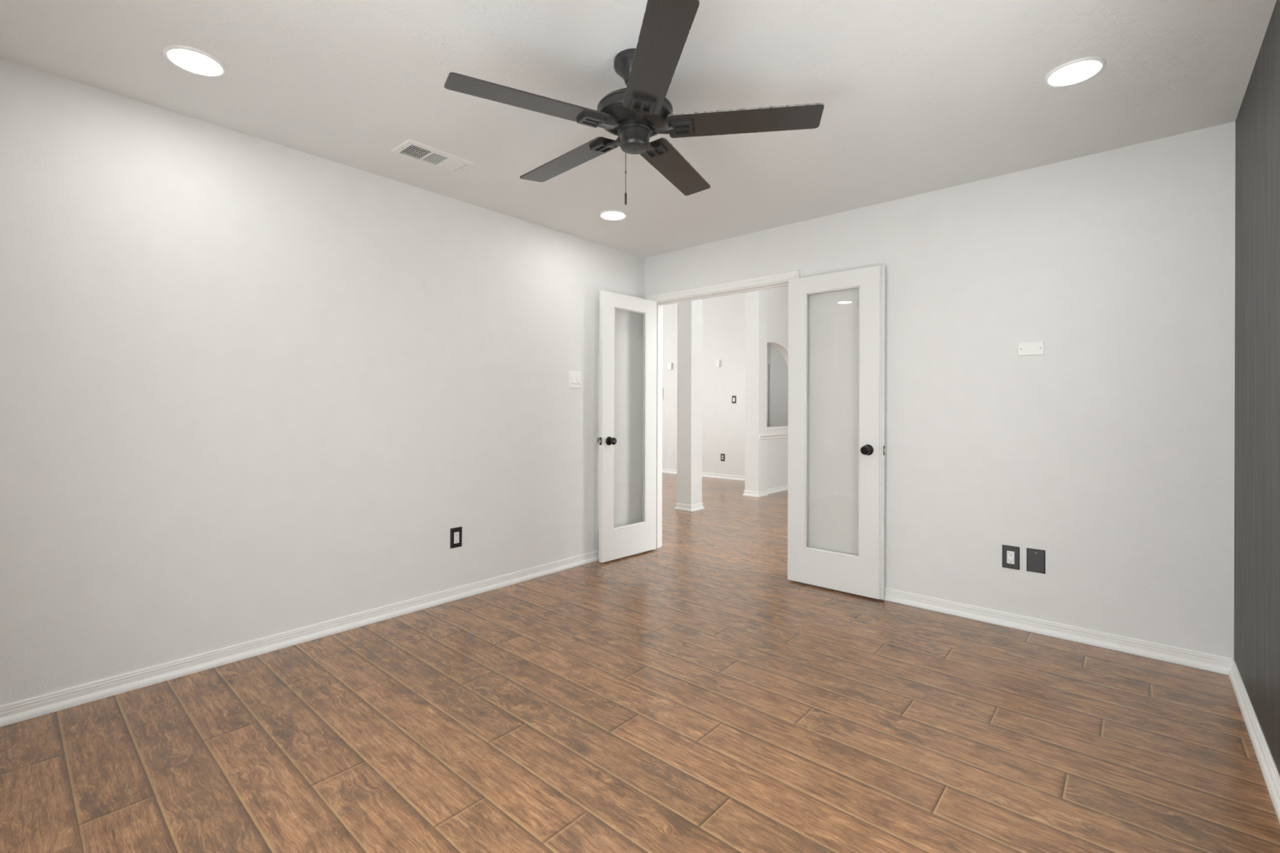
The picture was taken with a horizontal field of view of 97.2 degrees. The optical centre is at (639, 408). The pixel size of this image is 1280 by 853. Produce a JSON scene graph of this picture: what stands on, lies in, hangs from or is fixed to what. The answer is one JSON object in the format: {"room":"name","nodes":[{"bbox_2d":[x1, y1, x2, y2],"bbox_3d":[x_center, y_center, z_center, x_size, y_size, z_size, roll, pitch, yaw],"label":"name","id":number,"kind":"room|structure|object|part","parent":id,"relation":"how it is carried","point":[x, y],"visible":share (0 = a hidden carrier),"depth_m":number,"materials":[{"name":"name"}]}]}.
{"room":"empty room","nodes":[
{"label":"empty room","id":0,"kind":"room"},
{"bbox_2d":[0,57,644,705],"bbox_3d":[-1.374,-0.100,3.239,0.100,2.560,4.150,0,0,41],"label":"wall","id":1,"kind":"structure","parent":0,"point":[251,388],"depth_m":2.65,"materials":[{"name":"grey paint"}]},
{"bbox_2d":[0,550,599,727],"bbox_3d":[-1.300,1.125,3.237,0.019,0.072,4.050,0,0,41],"label":"baseboard","id":2,"kind":"structure","parent":1,"relation":"attached to","point":[46,704],"depth_m":2.63,"materials":[{"name":"white wood"}]},
{"bbox_2d":[449,526,462,548],"bbox_3d":[-1.121,0.785,3.447,0.009,0.122,0.079,0,0,41],"label":"wall outlet","id":3,"kind":"object","parent":1,"relation":"attached to","point":[455,534],"visible":1,"depth_m":3.44,"materials":[{"name":"black plastic"}]},
{"bbox_2d":[453,532,459,543],"bbox_3d":[-1.119,0.785,3.446,0.005,0.067,0.034,0,0,41],"label":"receptacle","id":4,"kind":"object","parent":3,"relation":"attached to","point":[456,535],"depth_m":3.44,"materials":[{"name":"grey plastic"}]},
{"bbox_2d":[568,370,582,388],"bbox_3d":[-0.474,-0.216,4.176,0.014,0.127,0.122,0,0,41],"label":"light switch","id":5,"kind":"object","parent":1,"relation":"attached to","point":[575,377],"visible":1,"depth_m":4.17,"materials":[{"name":"white plastic"}]},
{"bbox_2d":[595,435,599,445],"bbox_3d":[-0.316,0.242,4.362,0.007,0.086,0.086,0,0,41],"label":"bumper cover","id":6,"kind":"object","parent":1,"relation":"attached to","point":[597,437],"visible":0.44,"depth_m":4.34,"materials":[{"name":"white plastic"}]},
{"bbox_2d":[0,0,1276,257],"bbox_3d":[-0.040,-1.321,2.069,3.645,0.090,4.150,0,0,41],"label":"ceiling","id":7,"kind":"structure","parent":0,"point":[917,96],"depth_m":2.20,"materials":[{"name":"white paint"}]},
{"bbox_2d":[162,44,226,76],"bbox_3d":[-1.635,-1.277,2.077,0.185,0.009,0.185,0,0,41],"label":"recessed light","id":8,"kind":"object","parent":7,"relation":"in","point":[192,60],"visible":1,"depth_m":2.07,"materials":[{"name":"white plastic"}]},
{"bbox_2d":[391,138,475,173],"bbox_3d":[-1.047,-1.274,2.870,0.194,0.010,0.358,0,0,41],"label":"ceiling vent","id":9,"kind":"object","parent":7,"relation":"in","point":[410,148],"visible":1,"depth_m":2.85,"materials":[{"name":"white metal"}]},
{"bbox_2d":[599,209,626,220],"bbox_3d":[-0.176,-1.273,3.714,0.185,0.009,0.185,0,0,41],"label":"recessed light","id":10,"kind":"object","parent":7,"relation":"in","point":[610,215],"visible":1,"depth_m":3.70,"materials":[{"name":"white plastic"}]},
{"bbox_2d":[444,0,824,204],"bbox_3d":[-0.043,-1.020,2.107,1.248,0.511,1.289,0,0,41],"label":"ceiling fan","id":11,"kind":"object","parent":7,"relation":"hanging from","point":[637,113],"visible":1,"depth_m":1.98,"materials":[{"name":"black wood"}]},
{"bbox_3d":[-0.367,-1.030,1.893,0.538,0.006,0.130,0,9,-28],"label":"blade","id":12,"kind":"part","parent":11,"relation":"part of","materials":[{"name":"wood"}]},
{"bbox_3d":[-0.299,-1.030,2.350,0.538,0.006,0.130,0,9,44],"label":"blade","id":13,"kind":"part","parent":11,"relation":"part of","materials":[{"name":"wood"}]},
{"bbox_3d":[-0.053,-0.788,2.115,0.008,0.047,0.008,0,0,41],"label":"pull handle","id":14,"kind":"part","parent":11,"relation":"part of","materials":[{"name":"black metal"}]},
{"bbox_3d":[-0.053,-0.902,2.115,0.006,0.188,0.006,0,0,41],"label":"pull chain","id":15,"kind":"part","parent":11,"relation":"part of","materials":[{"name":"grey metal"}]},
{"bbox_3d":[0.046,-1.040,1.688,0.130,0.006,0.538,9,-3,-9],"label":"blade","id":16,"kind":"part","parent":11,"relation":"part of","materials":[{"name":"brown wood"}]},
{"bbox_3d":[0.156,-1.028,2.427,0.130,0.006,0.538,-9,-4,26],"label":"blade","id":17,"kind":"part","parent":11,"relation":"part of","materials":[{"name":"brown wood"}]},
{"bbox_3d":[0.370,-1.028,2.017,0.538,0.006,0.130,0,-9,8],"label":"blade","id":18,"kind":"part","parent":11,"relation":"part of","materials":[{"name":"brown wood"}]},
{"bbox_2d":[1044,56,1106,86],"bbox_3d":[1.637,-1.268,2.129,0.185,0.009,0.185,0,0,41],"label":"recessed light","id":19,"kind":"object","parent":7,"relation":"in","point":[1078,70],"visible":1,"depth_m":2.12,"materials":[{"name":"white plastic"}]},
{"bbox_2d":[0,472,1279,852],"bbox_3d":[0.319,1.166,6.228,8.600,0.001,10.784,0,0,41],"label":"floor","id":20,"kind":"structure","parent":0,"point":[686,694],"depth_m":1.98,"materials":[{"name":"brown wood"}]},
{"bbox_2d":[674,298,704,511],"bbox_3d":[0.581,-0.634,6.584,0.243,3.600,0.255,0,0,41],"label":"column","id":21,"kind":"structure","parent":20,"relation":"on","point":[690,313],"depth_m":6.50,"materials":[{"name":"grey paint"}]},
{"bbox_3d":[0.576,1.130,6.584,0.243,0.072,0.255,0,0,41],"label":"moulding","id":22,"kind":"part","parent":21,"relation":"part of","materials":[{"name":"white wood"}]},
{"bbox_2d":[742,288,768,497],"bbox_3d":[1.568,-0.631,7.646,0.243,3.600,0.249,0,0,41],"label":"column","id":23,"kind":"structure","parent":20,"relation":"on","point":[756,302],"depth_m":7.57,"materials":[{"name":"grey paint"}]},
{"bbox_3d":[1.563,1.133,7.646,0.243,0.072,0.249,0,0,41],"label":"moulding","id":24,"kind":"part","parent":23,"relation":"part of","materials":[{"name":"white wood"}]},
{"bbox_2d":[662,292,745,475],"bbox_3d":[0.556,-0.624,10.314,3.650,3.620,0.120,0,0,41],"label":"wall","id":25,"kind":"structure","parent":0,"point":[723,333],"depth_m":9.58,"materials":[{"name":"paint"}]},
{"bbox_2d":[667,362,672,369],"bbox_3d":[0.545,-0.774,10.220,0.075,0.125,0.035,0,0,41],"label":"sensor","id":26,"kind":"object","parent":25,"relation":"attached to","point":[669,364],"visible":1,"depth_m":10.20,"materials":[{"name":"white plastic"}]},
{"bbox_2d":[668,449,671,457],"bbox_3d":[0.541,0.804,10.237,0.075,0.118,0.009,0,0,41],"label":"wall outlet","id":27,"kind":"object","parent":25,"relation":"attached to","point":[669,451],"visible":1,"depth_m":10.23,"materials":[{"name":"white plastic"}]},
{"bbox_2d":[662,468,745,480],"bbox_3d":[0.542,1.130,10.228,3.550,0.072,0.019,0,0,41],"label":"baseboard","id":28,"kind":"structure","parent":25,"relation":"attached to","point":[664,470],"depth_m":9.56,"materials":[{"name":"white wood"}]},
{"bbox_2d":[715,360,719,367],"bbox_3d":[1.317,-0.767,9.545,0.065,0.120,0.030,0,0,41],"label":"door chime","id":29,"kind":"object","parent":25,"relation":"attached to","point":[717,362],"visible":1,"depth_m":9.53,"materials":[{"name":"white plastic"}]},
{"bbox_2d":[720,453,724,461],"bbox_3d":[1.389,0.814,9.491,0.082,0.124,0.009,0,0,41],"label":"wall outlet","id":30,"kind":"object","parent":25,"relation":"attached to","point":[722,455],"visible":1,"depth_m":9.49,"materials":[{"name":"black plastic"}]},
{"bbox_2d":[732,395,736,403],"bbox_3d":[1.555,-0.156,9.348,0.080,0.125,0.009,0,0,41],"label":"light switch","id":31,"kind":"object","parent":25,"relation":"attached to","point":[734,397],"visible":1,"depth_m":9.34,"materials":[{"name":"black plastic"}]},
{"bbox_2d":[766,285,788,488],"bbox_3d":[2.709,-0.618,8.939,0.120,3.620,3.200,0,0,41],"label":"wall","id":32,"kind":"structure","parent":0,"point":[778,297],"depth_m":7.99,"materials":[{"name":"paint"}]},
{"bbox_2d":[758,432,787,439],"bbox_3d":[2.702,0.377,8.790,0.070,0.076,3.430,0,0,41],"label":"trim","id":33,"kind":"structure","parent":32,"relation":"attached to","point":[767,436],"depth_m":7.83,"materials":[{"name":"white wood"}]},
{"bbox_2d":[766,484,787,493],"bbox_3d":[2.757,1.137,8.893,0.019,0.072,3.198,0,0,41],"label":"baseboard","id":34,"kind":"structure","parent":32,"relation":"attached to","point":[781,488],"depth_m":7.96,"materials":[{"name":"white wood"}]},
{"bbox_2d":[766,426,787,429],"bbox_3d":[1.981,0.270,8.120,0.152,0.030,1.008,0,0,41],"label":"trim","id":35,"kind":"structure","parent":32,"relation":"attached to","point":[776,427],"depth_m":7.97,"materials":[{"name":"white wood"}]},
{"bbox_2d":[767,343,788,426],"bbox_3d":[2.664,-0.118,10.789,2.390,2.620,0.280,0,0,41],"label":"wall","id":36,"kind":"structure","parent":0,"point":[779,366],"depth_m":10.65,"materials":[{"name":"grey paint"}]},
{"bbox_2d":[766,364,768,426],"bbox_3d":[2.177,0.146,11.198,0.780,2.030,0.102,0,0,41],"label":"trim","id":37,"kind":"structure","parent":36,"relation":"in","point":[767,418],"depth_m":10.96,"materials":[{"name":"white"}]},
{"bbox_2d":[767,360,771,426],"bbox_3d":[2.207,0.117,11.232,0.936,2.108,0.018,0,0,41],"label":"trim","id":38,"kind":"structure","parent":36,"relation":"attached to","point":[768,362],"depth_m":10.95,"materials":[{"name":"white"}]},
{"bbox_2d":[644,121,1235,658],"bbox_3d":[-0.489,-0.677,5.303,8.700,3.720,0.115,0,0,41],"label":"wall","id":39,"kind":"structure","parent":0,"point":[1108,452],"depth_m":2.93,"materials":[{"name":"grey paint"}]},
{"bbox_2d":[598,290,657,562],"bbox_3d":[-0.086,0.133,4.454,0.168,2.039,0.620,0,0,44],"label":"door","id":40,"kind":"structure","parent":39,"relation":"in","point":[618,542],"depth_m":4.37,"materials":[{"name":"white wood"}]},
{"bbox_3d":[-0.211,0.242,4.253,0.066,0.067,0.067,0,0,44],"label":"knob","id":41,"kind":"part","parent":40,"relation":"part of","materials":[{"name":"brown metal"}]},
{"bbox_2d":[656,280,788,548],"bbox_3d":[0.612,0.134,4.332,1.270,2.065,0.117,0,0,41],"label":"trim","id":42,"kind":"structure","parent":39,"relation":"attached to","point":[660,304],"depth_m":4.72,"materials":[{"name":"white wood"}]},
{"bbox_2d":[646,270,799,301],"bbox_3d":[0.568,0.110,4.282,1.362,2.111,0.018,0,0,41],"label":"trim","id":43,"kind":"structure","parent":39,"relation":"attached to","point":[782,277],"depth_m":4.20,"materials":[{"name":"white wood"}]},
{"bbox_2d":[787,265,885,599],"bbox_3d":[1.246,0.141,3.636,0.634,2.030,0.168,0,0,41],"label":"door","id":44,"kind":"structure","parent":39,"relation":"in","point":[863,574],"depth_m":3.52,"materials":[{"name":"white wood"}]},
{"bbox_3d":[1.381,0.251,3.449,0.067,0.067,0.066,0,0,41],"label":"knob","id":45,"kind":"part","parent":44,"relation":"part of","materials":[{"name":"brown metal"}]},
{"bbox_2d":[1002,544,1019,569],"bbox_3d":[1.992,0.797,3.034,0.079,0.122,0.009,0,0,41],"label":"wall outlet","id":46,"kind":"object","parent":39,"relation":"attached to","point":[1011,554],"visible":1,"depth_m":3.03,"materials":[{"name":"black plastic"}]},
{"bbox_2d":[1006,551,1014,564],"bbox_3d":[1.990,0.797,3.032,0.034,0.067,0.005,0,0,41],"label":"receptacle","id":47,"kind":"object","parent":46,"relation":"attached to","point":[1010,554],"depth_m":3.03,"materials":[{"name":"grey plastic"}]},
{"bbox_2d":[1017,341,1044,355],"bbox_3d":[2.060,-0.319,2.978,0.117,0.073,0.007,0,0,41],"label":"blank cover plate","id":48,"kind":"object","parent":39,"relation":"attached to","point":[1033,348],"visible":1,"depth_m":2.98,"materials":[{"name":"white plastic"}]},
{"bbox_2d":[1026,547,1045,573],"bbox_3d":[2.075,0.796,2.961,0.081,0.122,0.007,0,0,41],"label":"blank cover plate","id":49,"kind":"object","parent":39,"relation":"attached to","point":[1036,558],"visible":1,"depth_m":2.96,"materials":[{"name":"black plastic"}]},
{"bbox_2d":[881,587,1231,675],"bbox_3d":[1.843,1.134,3.157,2.045,0.072,0.019,0,0,41],"label":"baseboard","id":50,"kind":"structure","parent":39,"relation":"attached to","point":[1202,660],"depth_m":2.86,"materials":[{"name":"white wood"}]},
{"bbox_2d":[1234,0,1279,775],"bbox_3d":[1.288,-0.092,0.898,0.100,2.560,4.150,0,0,41],"label":"wall","id":51,"kind":"structure","parent":0,"point":[1257,122],"depth_m":2.01,"materials":[{"name":"grey paint"}]},
{"bbox_2d":[1228,658,1279,823],"bbox_3d":[1.272,1.132,0.975,0.019,0.072,4.050,0,0,41],"label":"baseboard","id":52,"kind":"structure","parent":51,"relation":"attached to","point":[1271,775],"depth_m":1.93,"materials":[{"name":"white wood"}]}
]}

